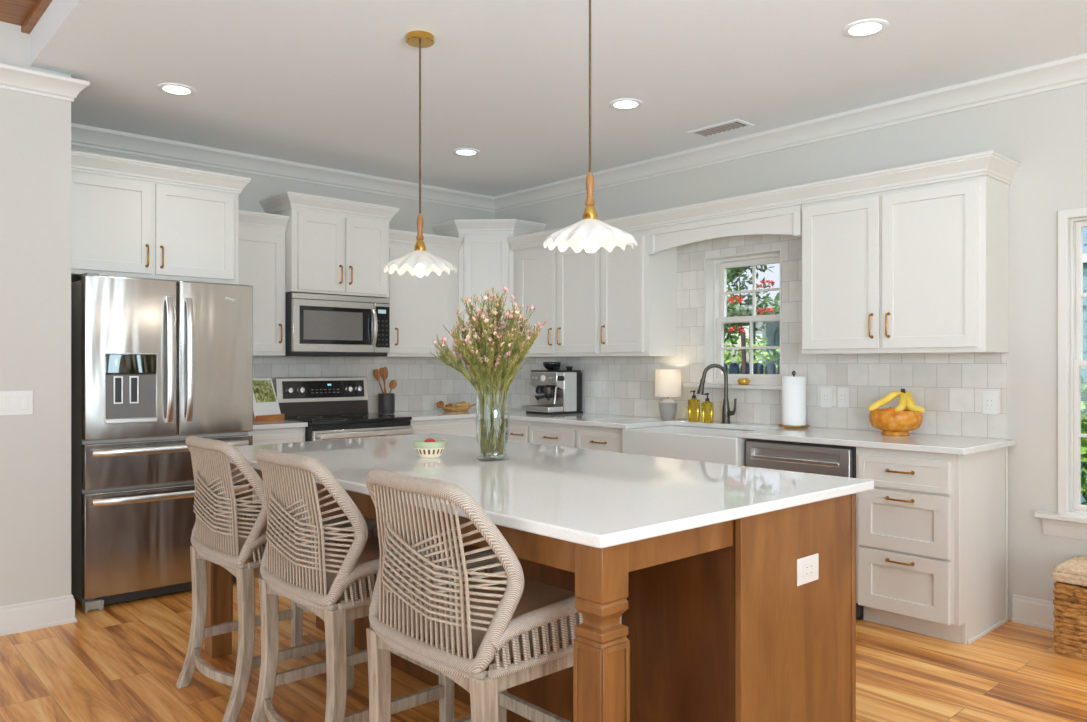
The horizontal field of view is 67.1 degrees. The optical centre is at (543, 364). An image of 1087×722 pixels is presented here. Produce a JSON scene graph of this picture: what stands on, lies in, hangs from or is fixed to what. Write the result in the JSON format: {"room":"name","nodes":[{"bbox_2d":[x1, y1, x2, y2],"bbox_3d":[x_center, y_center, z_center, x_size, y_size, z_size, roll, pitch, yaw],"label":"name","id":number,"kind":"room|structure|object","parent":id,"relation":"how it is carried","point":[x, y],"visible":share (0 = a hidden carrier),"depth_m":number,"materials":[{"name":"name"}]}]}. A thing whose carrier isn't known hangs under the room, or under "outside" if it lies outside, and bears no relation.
{"room":"kitchen","nodes":[
{"label":"kitchen","id":0,"kind":"room"},
{"bbox_2d":[0,0,37,25],"bbox_3d":[-1.486,-1.700,-0.243,4.170,0.120,9.933,0,0,-42],"label":"ceiling","id":1,"kind":"structure","parent":0,"point":[15,12],"depth_m":3.79,"materials":[{"name":"brown wood"}]},
{"bbox_2d":[21,0,51,33],"bbox_3d":[0.380,-1.625,0.775,0.034,0.029,8.640,0,0,-42],"label":"trim","id":2,"kind":"structure","parent":1,"relation":"attached to","point":[39,8],"depth_m":3.79,"materials":[{"name":"brown wood"}]},
{"bbox_2d":[0,21,70,605],"bbox_3d":[-4.317,-0.175,3.021,4.350,2.930,0.993,0,0,-42],"label":"wall","id":3,"kind":"structure","parent":0,"point":[35,130],"depth_m":4.00,"materials":[{"name":"paint"}]},
{"bbox_2d":[0,391,32,415],"bbox_3d":[-2.553,0.185,3.942,0.165,0.117,0.007,0,0,-42],"label":"light switch","id":4,"kind":"object","parent":3,"relation":"attached to","point":[11,402],"visible":1,"depth_m":3.95,"materials":[{"name":"white plastic"}]},
{"bbox_2d":[0,594,76,635],"bbox_3d":[-4.246,1.222,3.070,4.222,0.135,1.015,0,0,-42],"label":"baseboard","id":5,"kind":"structure","parent":3,"relation":"attached to","point":[38,614],"depth_m":4.00,"materials":[{"name":"paint"}]},
{"bbox_2d":[0,63,89,103],"bbox_3d":[-4.213,-1.370,3.069,4.269,0.099,1.062,0,0,-42],"label":"trim","id":6,"kind":"structure","parent":3,"relation":"attached to","point":[14,78],"depth_m":3.99,"materials":[{"name":"paint"}]},
{"bbox_2d":[71,145,494,410],"bbox_3d":[-3.396,-0.175,4.625,7.870,2.930,0.150,0,0,-42],"label":"wall","id":7,"kind":"structure","parent":0,"point":[260,187],"depth_m":6.18,"materials":[{"name":"paint"}]},
{"bbox_2d":[71,150,250,284],"bbox_3d":[-2.421,-0.824,4.955,1.052,0.658,0.668,0,0,-42],"label":"upper cabinet","id":8,"kind":"object","parent":7,"relation":"attached to","point":[130,218],"visible":0.9,"depth_m":4.72,"materials":[{"name":"white paint"}]},
{"bbox_2d":[239,210,288,355],"bbox_3d":[-2.008,-0.533,5.533,0.441,0.946,0.364,0,0,-42],"label":"upper cabinet","id":9,"kind":"object","parent":7,"relation":"attached to","point":[261,235],"visible":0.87,"depth_m":5.47,"materials":[{"name":"white paint"}]},
{"bbox_2d":[259,191,399,297],"bbox_3d":[-1.532,-0.824,5.903,0.867,0.659,0.455,0,0,-42],"label":"upper cabinet","id":10,"kind":"object","parent":7,"relation":"attached to","point":[334,246],"visible":0.94,"depth_m":5.72,"materials":[{"name":"white paint"}]},
{"bbox_2d":[285,292,389,356],"bbox_3d":[-1.526,-0.274,5.896,0.754,0.428,0.447,0,0,-42],"label":"microwave","id":11,"kind":"object","parent":10,"relation":"attached to","point":[324,325],"visible":0.99,"depth_m":5.74,"materials":[{"name":"grey metal"}]},
{"bbox_2d":[253,356,494,417],"bbox_3d":[-1.362,0.158,6.356,2.508,0.436,0.011,0,0,-42],"label":"tile backsplash","id":12,"kind":"structure","parent":7,"relation":"attached to","point":[422,382],"depth_m":6.53,"materials":[{"name":"white tile"}]},
{"bbox_2d":[383,229,462,356],"bbox_3d":[-1.023,-0.533,6.424,0.692,0.946,0.364,0,0,-42],"label":"upper cabinet","id":13,"kind":"object","parent":7,"relation":"attached to","point":[420,307],"visible":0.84,"depth_m":6.31,"materials":[{"name":"white paint"}]},
{"bbox_2d":[431,219,545,355],"bbox_3d":[-0.451,-0.607,6.730,0.673,1.093,0.673,0,0,-42],"label":"upper cabinet","id":14,"kind":"object","parent":7,"relation":"attached to","point":[485,254],"visible":0.27,"depth_m":6.54,"materials":[{"name":"white paint"}]},
{"bbox_2d":[0,577,1086,721],"bbox_3d":[-0.058,1.340,1.048,8.020,0.100,9.933,0,0,-42],"label":"floor","id":15,"kind":"structure","parent":0,"point":[121,661],"depth_m":3.38,"materials":[{"name":"brown wood"}]},
{"bbox_2d":[71,272,252,612],"bbox_3d":[-2.289,0.404,4.814,0.895,1.772,0.829,0,0,-42],"label":"refrigerator","id":16,"kind":"object","parent":15,"relation":"on","point":[156,364],"visible":0.88,"depth_m":4.46,"materials":[{"name":"grey metal"}]},
{"bbox_2d":[176,436,354,721],"bbox_3d":[-1.101,0.784,3.276,0.543,1.011,0.591,0,0,-42],"label":"counter stool","id":17,"kind":"object","parent":15,"relation":"on","point":[217,537],"visible":0.8,"depth_m":3.05,"materials":[{"name":"wood"}]},
{"bbox_2d":[237,518,344,561],"bbox_3d":[-1.065,0.683,3.309,0.420,0.091,0.426,0,0,-42],"label":"seat cushion","id":18,"kind":"object","parent":17,"relation":"on","point":[241,541],"depth_m":3.10,"materials":[{"name":"fabric"}]},
{"bbox_2d":[248,427,304,517],"bbox_3d":[-1.918,0.849,5.428,0.433,0.883,0.638,0,0,-42],"label":"base cabinet","id":19,"kind":"object","parent":15,"relation":"on","point":[283,435],"visible":0.07,"depth_m":5.21,"materials":[{"name":"white paint"}]},
{"bbox_2d":[253,418,307,429],"bbox_3d":[-1.908,0.391,5.418,0.436,0.030,0.646,0,0,-42],"label":"countertop","id":20,"kind":"structure","parent":19,"relation":"on","point":[276,424],"depth_m":5.23,"materials":[{"name":"white stone"}]},
{"bbox_2d":[253,377,283,421],"bbox_3d":[-1.890,0.232,5.514,0.147,0.288,0.250,0,0,26],"label":"cookbook stand","id":21,"kind":"object","parent":20,"relation":"on","point":[273,417],"visible":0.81,"depth_m":5.47,"materials":[{"name":"brown wood"}]},
{"bbox_2d":[253,378,280,418],"bbox_3d":[-1.887,0.225,5.513,0.109,0.272,0.236,0,0,26],"label":"cookbook","id":22,"kind":"object","parent":21,"relation":"on","point":[265,402],"visible":0.77,"depth_m":5.52,"materials":[{"name":"white paper"}]},
{"bbox_2d":[253,380,275,402],"bbox_3d":[-1.891,0.180,5.532,0.054,0.146,0.180,0,0,26],"label":"picture","id":23,"kind":"object","parent":22,"relation":"attached to","point":[263,390],"depth_m":5.53},
{"bbox_2d":[272,376,413,441],"bbox_3d":[-1.418,0.680,5.774,0.762,1.180,0.743,0,0,-42],"label":"range","id":24,"kind":"object","parent":15,"relation":"on","point":[333,408],"visible":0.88,"depth_m":5.82,"materials":[{"name":"grey metal"}]},
{"bbox_2d":[284,413,411,424],"bbox_3d":[-1.422,0.382,5.778,0.762,0.025,0.622,0,0,-42],"label":"cooktop","id":25,"kind":"object","parent":24,"relation":"in","point":[312,418],"depth_m":5.71,"materials":[{"name":"black glass"}]},
{"bbox_2d":[250,449,460,721],"bbox_3d":[-0.648,0.784,2.775,0.543,1.011,0.591,0,0,-42],"label":"counter stool","id":26,"kind":"object","parent":15,"relation":"on","point":[298,554],"visible":0.86,"depth_m":2.56,"materials":[{"name":"wicker"}]},
{"bbox_2d":[301,537,436,600],"bbox_3d":[-0.611,0.683,2.807,0.420,0.091,0.426,0,0,-42],"label":"seat cushion","id":27,"kind":"object","parent":26,"relation":"on","point":[371,551],"depth_m":2.70,"materials":[{"name":"fabric"}]},
{"bbox_2d":[411,418,476,436],"bbox_3d":[-0.929,0.849,6.323,0.686,0.883,0.638,0,0,-42],"label":"base cabinet","id":28,"kind":"object","parent":15,"relation":"on","point":[466,426],"visible":0.02,"depth_m":6.11,"materials":[{"name":"white paint"}]},
{"bbox_2d":[366,469,621,721],"bbox_3d":[-0.160,0.784,2.235,0.543,1.011,0.591,0,0,-42],"label":"counter stool","id":29,"kind":"object","parent":15,"relation":"on","point":[498,615],"visible":0.91,"depth_m":2.03,"materials":[{"name":"beige wood"}]},
{"bbox_2d":[397,577,578,664],"bbox_3d":[-0.124,0.683,2.268,0.420,0.091,0.426,0,0,-42],"label":"seat cushion","id":30,"kind":"object","parent":29,"relation":"on","point":[535,595],"depth_m":2.17,"materials":[{"name":"fabric"}]},
{"bbox_2d":[509,420,529,442],"bbox_3d":[-0.280,0.849,6.544,0.671,0.883,1.179,0,0,-42],"label":"drawer","id":31,"kind":"object","parent":15,"relation":"on","point":[518,430],"visible":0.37,"depth_m":5.99,"materials":[{"name":"white paint"}]},
{"bbox_2d":[374,408,1015,454],"bbox_3d":[0.487,0.391,5.212,1.300,0.030,4.166,0,0,-42],"label":"countertop","id":32,"kind":"structure","parent":31,"relation":"on","point":[944,444],"depth_m":4.54,"materials":[{"name":"white stone"}]},
{"bbox_2d":[378,393,394,413],"bbox_3d":[-1.213,0.299,6.326,0.126,0.153,0.126,0,0,-42],"label":"utensil crock","id":33,"kind":"object","parent":32,"relation":"on","point":[386,402],"visible":0.98,"depth_m":6.27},
{"bbox_2d":[373,369,383,393],"bbox_3d":[-1.253,0.197,6.323,0.131,0.329,0.012,0,0,-6],"label":"wooden spatula","id":34,"kind":"object","parent":33,"relation":"in","point":[376,373],"visible":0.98,"depth_m":6.32,"materials":[{"name":"brown wood"}]},
{"bbox_2d":[379,367,386,393],"bbox_3d":[-1.229,0.191,6.327,0.084,0.338,0.012,0,0,4],"label":"wooden spoon","id":35,"kind":"object","parent":33,"relation":"in","point":[380,369],"visible":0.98,"depth_m":6.33,"materials":[{"name":"brown wood"}]},
{"bbox_2d":[382,367,387,393],"bbox_3d":[-1.224,0.187,6.323,0.050,0.345,0.012,0,0,-6],"label":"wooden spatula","id":36,"kind":"object","parent":33,"relation":"in","point":[384,370],"visible":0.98,"depth_m":6.32,"materials":[{"name":"brown wood"}]},
{"bbox_2d":[389,380,396,393],"bbox_3d":[-1.185,0.239,6.329,0.106,0.244,0.016,0,0,-2],"label":"wooden spoon","id":37,"kind":"object","parent":33,"relation":"in","point":[393,383],"visible":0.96,"depth_m":6.33,"materials":[{"name":"brown wood"}]},
{"bbox_2d":[437,404,475,410],"bbox_3d":[-0.708,0.348,6.641,0.340,0.056,0.150,0,0,-22],"label":"wooden tray","id":38,"kind":"object","parent":32,"relation":"on","point":[444,408],"visible":0.91,"depth_m":6.58,"materials":[{"name":"brown wood"}]},
{"bbox_2d":[436,401,443,407],"bbox_3d":[-0.831,0.320,6.590,0.058,0.057,0.067,0,0,36],"label":"bread roll","id":39,"kind":"object","parent":38,"relation":"in","point":[440,403],"visible":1,"depth_m":6.57,"materials":[{"name":"brown food"}]},
{"bbox_2d":[455,401,469,406],"bbox_3d":[-0.659,0.328,6.661,0.131,0.057,0.066,0,0,-22],"label":"bread roll","id":40,"kind":"object","parent":38,"relation":"in","point":[458,404],"visible":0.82,"depth_m":6.63,"materials":[{"name":"beige food"}]},
{"bbox_2d":[522,362,582,414],"bbox_3d":[0.062,0.177,6.324,0.383,0.398,0.336,0,0,-42],"label":"espresso machine","id":41,"kind":"object","parent":32,"relation":"on","point":[558,392],"visible":1,"depth_m":6.26,"materials":[{"name":"metal"}]},
{"bbox_2d":[522,405,562,412],"bbox_3d":[-0.007,0.337,6.271,0.153,0.043,0.298,0,0,-42],"label":"drip tray","id":42,"kind":"object","parent":41,"relation":"on","point":[528,408],"depth_m":6.20,"materials":[{"name":"metal"}]},
{"bbox_2d":[531,370,580,371],"bbox_3d":[0.097,0.049,6.365,0.253,0.010,0.302,0,0,-42],"label":"tray","id":43,"kind":"object","parent":41,"relation":"on","point":[531,370],"depth_m":6.26,"materials":[{"name":"silver metal"}]},
{"bbox_2d":[655,369,685,419],"bbox_3d":[0.856,0.204,5.599,0.193,0.343,0.180,0,0,-42],"label":"table lamp","id":44,"kind":"object","parent":32,"relation":"on","point":[667,381],"visible":1,"depth_m":5.54,"materials":[{"name":"white fabric"}]},
{"bbox_2d":[622,425,750,465],"bbox_3d":[0.976,0.511,5.029,0.525,0.208,0.858,0,0,-42],"label":"farmhouse sink","id":45,"kind":"object","parent":32,"relation":"in","point":[703,444],"visible":0.64,"depth_m":4.87,"materials":[{"name":"white ceramic"}]},
{"bbox_2d":[688,390,699,421],"bbox_3d":[0.988,0.272,5.390,0.071,0.208,0.064,0,0,-42],"label":"soap dispenser","id":46,"kind":"object","parent":32,"relation":"on","point":[693,403],"visible":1,"depth_m":5.37,"materials":[{"name":"yellow glass"}]},
{"bbox_2d":[701,393,713,422],"bbox_3d":[1.059,0.280,5.302,0.071,0.193,0.064,0,0,-42],"label":"soap dispenser","id":47,"kind":"object","parent":32,"relation":"on","point":[707,407],"visible":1,"depth_m":5.28,"materials":[{"name":"yellow glass"}]},
{"bbox_2d":[697,364,736,423],"bbox_3d":[1.111,0.185,5.255,0.249,0.382,0.080,0,0,12],"label":"faucet","id":48,"kind":"object","parent":32,"relation":"on","point":[726,413],"visible":1,"depth_m":5.24,"materials":[{"name":"grey metal"}]},
{"bbox_2d":[778,371,809,427],"bbox_3d":[1.498,0.206,4.902,0.184,0.340,0.184,0,0,3],"label":"paper towel holder","id":49,"kind":"object","parent":32,"relation":"on","point":[793,372],"visible":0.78,"depth_m":4.85,"materials":[{"name":"gold metal"}]},
{"bbox_2d":[782,376,805,425],"bbox_3d":[1.498,0.216,4.902,0.138,0.288,0.138,0,0,-42],"label":"paper towel roll","id":50,"kind":"object","parent":49,"relation":"on","point":[793,388],"visible":0.98,"depth_m":4.84,"materials":[{"name":"white paper"}]},
{"bbox_2d":[869,409,922,435],"bbox_3d":[1.883,0.309,4.380,0.266,0.133,0.266,0,0,-42],"label":"fruit bowl","id":51,"kind":"object","parent":32,"relation":"on","point":[892,423],"visible":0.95,"depth_m":4.28,"materials":[{"name":"orange wood"}]},
{"bbox_2d":[883,407,894,410],"bbox_3d":[1.839,0.263,4.340,0.080,0.077,0.080,0,0,-42],"label":"orange","id":52,"kind":"object","parent":51,"relation":"in","point":[890,408],"visible":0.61,"depth_m":4.32,"materials":[{"name":"orange food"}]},
{"bbox_2d":[868,389,924,412],"bbox_3d":[1.870,0.196,4.349,0.277,0.136,0.116,0,0,-10],"label":"banana bunch","id":53,"kind":"object","parent":51,"relation":"in","point":[906,400],"visible":0.96,"depth_m":4.34,"materials":[{"name":"yellow food"}]},
{"bbox_2d":[205,463,855,721],"bbox_3d":[-0.263,0.848,3.133,1.160,0.884,2.468,0,0,-42],"label":"kitchen island","id":54,"kind":"object","parent":15,"relation":"on","point":[716,625],"visible":0.35,"depth_m":2.34,"materials":[{"name":"brown wood"}]},
{"bbox_2d":[229,433,873,547],"bbox_3d":[-0.235,0.391,3.159,1.290,0.030,2.500,0,0,-42],"label":"island countertop","id":55,"kind":"structure","parent":54,"relation":"on","point":[593,498],"depth_m":2.57,"materials":[{"name":"white stone"}]},
{"bbox_2d":[413,439,446,457],"bbox_3d":[-0.462,0.343,3.332,0.136,0.066,0.136,0,0,-42],"label":"bowl","id":56,"kind":"object","parent":55,"relation":"on","point":[424,449],"visible":0.98,"depth_m":3.28,"materials":[{"name":"green ceramic"}]},
{"bbox_2d":[425,438,434,441],"bbox_3d":[-0.462,0.321,3.332,0.048,0.046,0.048,0,0,-42],"label":"tomato","id":57,"kind":"object","parent":56,"relation":"in","point":[428,439],"visible":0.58,"depth_m":3.32,"materials":[{"name":"red food"}]},
{"bbox_2d":[476,417,508,461],"bbox_3d":[-0.199,0.245,3.228,0.134,0.261,0.134,0,0,-42],"label":"glass vase","id":58,"kind":"object","parent":55,"relation":"on","point":[492,434],"visible":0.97,"depth_m":3.18,"materials":[{"name":"clear glass"}]},
{"bbox_2d":[430,286,546,418],"bbox_3d":[-0.205,0.021,3.235,0.426,0.675,0.424,0,0,23],"label":"flower bouquet","id":59,"kind":"object","parent":58,"relation":"in","point":[490,358],"visible":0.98,"depth_m":3.17,"materials":[{"name":"green plant"}]},
{"bbox_2d":[797,553,818,585],"bbox_3d":[0.780,0.604,2.413,0.118,0.078,0.008,0,0,-42],"label":"outlet","id":60,"kind":"object","parent":54,"relation":"attached to","point":[807,567],"visible":1,"depth_m":2.41,"materials":[{"name":"white plastic"}]},
{"bbox_2d":[802,562,814,576],"bbox_3d":[0.781,0.604,2.411,0.068,0.034,0.003,0,0,-42],"label":"socket","id":61,"kind":"object","parent":60,"relation":"attached to","point":[808,568],"depth_m":2.41,"materials":[{"name":"white plastic"}]},
{"bbox_2d":[529,421,576,447],"bbox_3d":[0.276,0.849,5.930,0.671,0.883,0.485,0,0,-42],"label":"drawer","id":62,"kind":"object","parent":15,"relation":"on","point":[564,435],"visible":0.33,"depth_m":5.71,"materials":[{"name":"white paint"}]},
{"bbox_2d":[577,425,622,452],"bbox_3d":[0.591,0.849,5.581,0.671,0.883,0.451,0,0,-42],"label":"drawer","id":63,"kind":"object","parent":15,"relation":"on","point":[608,439],"visible":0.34,"depth_m":5.38,"materials":[{"name":"white paint"}]},
{"bbox_2d":[746,438,862,619],"bbox_3d":[1.553,0.850,4.517,0.636,0.880,0.636,0,0,-42],"label":"dishwasher","id":64,"kind":"object","parent":15,"relation":"on","point":[823,459],"visible":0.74,"depth_m":4.28,"materials":[{"name":"grey metal"}]},
{"bbox_2d":[856,447,1008,643],"bbox_3d":[1.939,0.848,4.091,0.671,0.884,0.503,0,0,-42],"label":"base cabinet","id":65,"kind":"object","parent":15,"relation":"on","point":[932,528],"visible":0.93,"depth_m":3.89,"materials":[{"name":"white paint"}]},
{"bbox_2d":[1051,556,1086,659],"bbox_3d":[2.577,1.097,3.599,0.363,0.393,0.523,0,0,-42],"label":"wicker basket","id":66,"kind":"object","parent":15,"relation":"on","point":[1070,590],"visible":1,"depth_m":3.62,"materials":[{"name":"brown wicker"}]},
{"bbox_2d":[29,0,1086,196],"bbox_3d":[1.488,-1.607,2.447,3.850,0.307,9.933,0,0,-42],"label":"ceiling","id":67,"kind":"structure","parent":0,"point":[334,84],"depth_m":3.99,"materials":[{"name":"paint"}]},
{"bbox_2d":[157,83,195,95],"bbox_3d":[-1.934,-1.449,4.319,0.188,0.006,0.188,0,0,-42],"label":"recessed light","id":68,"kind":"object","parent":67,"relation":"in","point":[169,88],"visible":1,"depth_m":4.31,"materials":[{"name":"paint"}]},
{"bbox_2d":[163,86,189,93],"bbox_3d":[-1.934,-1.450,4.319,0.131,0.004,0.131,0,0,-42],"label":"diffuser","id":69,"kind":"object","parent":68,"relation":"attached to","point":[166,89],"depth_m":4.31,"materials":[{"name":"white plastic"}]},
{"bbox_2d":[383,31,456,276],"bbox_3d":[-0.546,-0.921,3.622,0.327,1.064,0.327,0,0,42],"label":"pendant light","id":70,"kind":"object","parent":67,"relation":"hanging from","point":[419,262],"visible":1,"depth_m":3.61,"materials":[{"name":"beige"}]},
{"bbox_2d":[452,148,479,155],"bbox_3d":[-0.527,-1.449,5.591,0.188,0.006,0.188,0,0,-42],"label":"recessed light","id":71,"kind":"object","parent":67,"relation":"in","point":[462,151],"visible":1,"depth_m":5.58,"materials":[{"name":"white plastic"}]},
{"bbox_2d":[457,150,475,154],"bbox_3d":[-0.527,-1.450,5.591,0.131,0.004,0.131,0,0,-42],"label":"diffuser","id":72,"kind":"object","parent":71,"relation":"attached to","point":[459,152],"depth_m":5.59,"materials":[{"name":"white"}]},
{"bbox_2d":[543,0,636,252],"bbox_3d":[0.161,-0.921,2.840,0.327,1.064,0.327,0,0,-42],"label":"pendant light","id":73,"kind":"object","parent":67,"relation":"hanging from","point":[590,233],"visible":1,"depth_m":2.83,"materials":[{"name":"white glass"}]},
{"bbox_2d":[609,98,642,109],"bbox_3d":[0.458,-1.449,4.561,0.188,0.006,0.188,0,0,-42],"label":"recessed light","id":74,"kind":"object","parent":67,"relation":"in","point":[625,103],"visible":1,"depth_m":4.55,"materials":[{"name":"white plastic"}]},
{"bbox_2d":[614,101,637,107],"bbox_3d":[0.458,-1.450,4.561,0.131,0.004,0.131,0,0,-42],"label":"diffuser","id":75,"kind":"object","parent":74,"relation":"attached to","point":[617,104],"depth_m":4.56,"materials":[{"name":"white plastic"}]},
{"bbox_2d":[687,119,754,137],"bbox_3d":[1.087,-1.449,5.036,0.180,0.008,0.370,0,0,-42],"label":"ceiling vent","id":76,"kind":"object","parent":67,"relation":"in","point":[736,124],"visible":1,"depth_m":5.02,"materials":[{"name":"metal"}]},
{"bbox_2d":[842,19,888,37],"bbox_3d":[1.387,-1.449,3.534,0.188,0.006,0.188,0,0,-42],"label":"recessed light","id":77,"kind":"object","parent":67,"relation":"in","point":[867,27],"visible":1,"depth_m":3.53,"materials":[{"name":"white plastic"}]},
{"bbox_2d":[849,23,880,34],"bbox_3d":[1.387,-1.450,3.534,0.131,0.004,0.131,0,0,-42],"label":"diffuser","id":78,"kind":"object","parent":77,"relation":"attached to","point":[858,28],"depth_m":3.54,"materials":[{"name":"white"}]},
{"bbox_2d":[659,402,676,419],"bbox_3d":[0.851,0.317,5.595,0.124,0.118,0.124,0,0,-42],"label":"lamp base","id":79,"kind":"object","parent":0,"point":[668,410],"depth_m":5.55,"materials":[{"name":"grey ceramic"}]},
{"bbox_2d":[495,83,1086,619],"bbox_3d":[2.817,-0.082,3.751,0.170,2.743,9.783,0,0,-42],"label":"wall","id":80,"kind":"structure","parent":0,"point":[1044,132],"depth_m":4.10,"materials":[{"name":"paint"}]},
{"bbox_2d":[514,246,624,356],"bbox_3d":[0.177,-0.490,6.271,0.362,0.860,0.958,0,0,-42],"label":"upper cabinet","id":81,"kind":"object","parent":80,"relation":"attached to","point":[563,288],"visible":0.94,"depth_m":6.11,"materials":[{"name":"white paint"}]},
{"bbox_2d":[71,53,1086,212],"bbox_3d":[1.499,-1.395,2.457,3.520,0.115,9.633,0,0,-42],"label":"trim","id":82,"kind":"structure","parent":80,"relation":"attached to","point":[1070,71],"depth_m":5.26,"materials":[{"name":"paint"}]},
{"bbox_2d":[600,228,676,355],"bbox_3d":[0.650,-0.490,5.748,0.362,0.860,0.448,0,0,-42],"label":"upper cabinet","id":83,"kind":"object","parent":80,"relation":"attached to","point":[638,289],"visible":0.91,"depth_m":5.62,"materials":[{"name":"white paint"}]},
{"bbox_2d":[684,384,781,389],"bbox_3d":[1.285,0.143,5.329,0.165,0.023,0.805,0,0,-42],"label":"window sill","id":84,"kind":"structure","parent":80,"relation":"attached to","point":[685,385],"depth_m":5.25,"materials":[{"name":"paint"}]},
{"bbox_2d":[737,379,749,384],"bbox_3d":[1.285,0.114,5.255,0.082,0.036,0.082,0,0,-42],"label":"dish","id":85,"kind":"object","parent":84,"relation":"on","point":[740,382],"visible":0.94,"depth_m":5.22,"materials":[{"name":"ceramic"}]},
{"bbox_2d":[704,249,781,385],"bbox_3d":[1.348,-0.295,5.359,0.190,0.850,0.585,0,0,-42],"label":"window","id":86,"kind":"structure","parent":80,"relation":"in","point":[715,268],"depth_m":5.51,"materials":[{"name":"paint"}]},
{"bbox_2d":[495,234,1006,438],"bbox_3d":[0.955,-0.267,5.673,0.011,1.286,4.133,0,0,-42],"label":"tile backsplash","id":87,"kind":"structure","parent":80,"relation":"attached to","point":[949,387],"depth_m":5.03,"materials":[{"name":"white tile"}]},
{"bbox_2d":[821,388,831,406],"bbox_3d":[1.678,0.195,4.860,0.008,0.116,0.072,0,0,-42],"label":"outlet","id":88,"kind":"object","parent":87,"relation":"attached to","point":[826,393],"visible":1,"depth_m":4.86,"materials":[{"name":"white plastic"}]},
{"bbox_2d":[823,392,828,402],"bbox_3d":[1.677,0.195,4.859,0.003,0.068,0.034,0,0,-42],"label":"socket","id":89,"kind":"object","parent":88,"relation":"attached to","point":[825,394],"depth_m":4.86,"materials":[{"name":"white plastic"}]},
{"bbox_2d":[837,387,848,407],"bbox_3d":[1.749,0.192,4.781,0.008,0.116,0.072,0,0,-42],"label":"outlet","id":90,"kind":"object","parent":87,"relation":"attached to","point":[842,393],"visible":1,"depth_m":4.78,"materials":[{"name":"white plastic"}]},
{"bbox_2d":[840,392,845,402],"bbox_3d":[1.748,0.192,4.780,0.003,0.068,0.034,0,0,-42],"label":"socket","id":91,"kind":"object","parent":90,"relation":"attached to","point":[842,394],"depth_m":4.78,"materials":[{"name":"white plastic"}]},
{"bbox_2d":[982,391,997,414],"bbox_3d":[2.284,0.196,4.190,0.008,0.118,0.074,0,0,-42],"label":"outlet","id":92,"kind":"object","parent":87,"relation":"attached to","point":[989,398],"visible":1,"depth_m":4.19,"materials":[{"name":"white plastic"}]},
{"bbox_2d":[986,396,992,409],"bbox_3d":[2.283,0.196,4.189,0.003,0.068,0.034,0,0,-42],"label":"socket","id":93,"kind":"object","parent":92,"relation":"attached to","point":[989,399],"depth_m":4.19,"materials":[{"name":"white plastic"}]},
{"bbox_2d":[802,175,1008,353],"bbox_3d":[1.889,-0.490,4.378,0.362,0.860,0.978,0,0,-42],"label":"upper cabinet","id":94,"kind":"object","parent":80,"relation":"attached to","point":[921,269],"visible":1,"depth_m":4.18,"materials":[{"name":"white paint"}]},
{"bbox_2d":[648,205,801,254],"bbox_3d":[1.089,-0.821,5.078,0.032,0.172,1.130,0,0,-42],"label":"arched valance","id":95,"kind":"object","parent":94,"relation":"attached to","point":[785,220],"visible":1,"depth_m":5.01,"materials":[{"name":"white paint"}]},
{"bbox_2d":[507,150,1020,250],"bbox_3d":[1.050,-0.957,5.297,0.377,0.098,3.577,0,0,-42],"label":"crown molding","id":96,"kind":"structure","parent":94,"relation":"attached to","point":[993,164],"depth_m":4.51,"materials":[{"name":"white paint"}]},
{"bbox_2d":[1012,594,1055,630],"bbox_3d":[4.192,1.222,2.087,0.022,0.135,5.470,0,0,-42],"label":"baseboard","id":97,"kind":"structure","parent":80,"relation":"attached to","point":[1030,611],"depth_m":4.04,"materials":[{"name":"paint"}]},
{"bbox_2d":[1034,207,1086,540],"bbox_3d":[2.832,0.045,3.644,0.170,1.580,1.115,0,0,-42],"label":"window","id":98,"kind":"structure","parent":80,"relation":"in","point":[1070,521],"depth_m":3.96,"materials":[{"name":"paint"}]},
{"label":"outside","id":99,"kind":"structure","parent":0,"visible":0},
{"bbox_3d":[17.299,1.715,29.135,55.250,0.050,100.000,0,0,-42],"label":"ground","id":100,"kind":"structure","parent":99,"visible":0},
{"bbox_2d":[724,266,763,343],"bbox_3d":[5.177,-1.885,24.096,3.374,7.160,3.827,0,0,-42],"label":"tree","id":101,"kind":"object","parent":100,"relation":"on","point":[730,336],"visible":0.02,"depth_m":23.97,"materials":[{"name":"green plant"}]},
{"bbox_2d":[724,264,779,373],"bbox_3d":[1.882,0.151,7.788,0.851,3.081,1.328,0,0,12],"label":"flowering shrub","id":102,"kind":"object","parent":100,"relation":"on","point":[732,305],"visible":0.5,"depth_m":7.82,"materials":[{"name":"green plant"}]},
{"bbox_2d":[724,330,779,373],"bbox_3d":[2.731,0.611,9.978,1.194,2.172,1.950,0,0,-42],"label":"leafy bush","id":103,"kind":"object","parent":100,"relation":"on","point":[758,354],"visible":0.12,"depth_m":10.14,"materials":[{"name":"green plant"}]},
{"bbox_2d":[724,363,779,373],"bbox_3d":[2.155,0.835,8.409,0.080,1.710,2.320,0,0,-42],"label":"fence","id":104,"kind":"object","parent":100,"relation":"on","point":[770,368],"visible":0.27,"depth_m":8.34,"materials":[{"name":"paint"}]},
{"bbox_2d":[727,263,779,373],"bbox_3d":[8.389,-0.760,19.793,7.000,4.900,6.100,0,0,-42],"label":"house","id":105,"kind":"structure","parent":100,"relation":"on","point":[772,330],"depth_m":19.82,"materials":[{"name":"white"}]},
{"bbox_2d":[1081,376,1086,504],"bbox_3d":[4.259,0.862,6.297,1.370,1.672,2.002,0,0,-42],"label":"bush","id":106,"kind":"object","parent":100,"relation":"on","point":[1083,393],"visible":0.09,"depth_m":6.35,"materials":[{"name":"green plant"}]},
{"bbox_2d":[1081,227,1086,502],"bbox_3d":[9.230,-0.660,9.868,4.070,4.700,4.750,0,0,-42],"label":"house","id":107,"kind":"structure","parent":100,"relation":"on","point":[1083,371],"depth_m":9.89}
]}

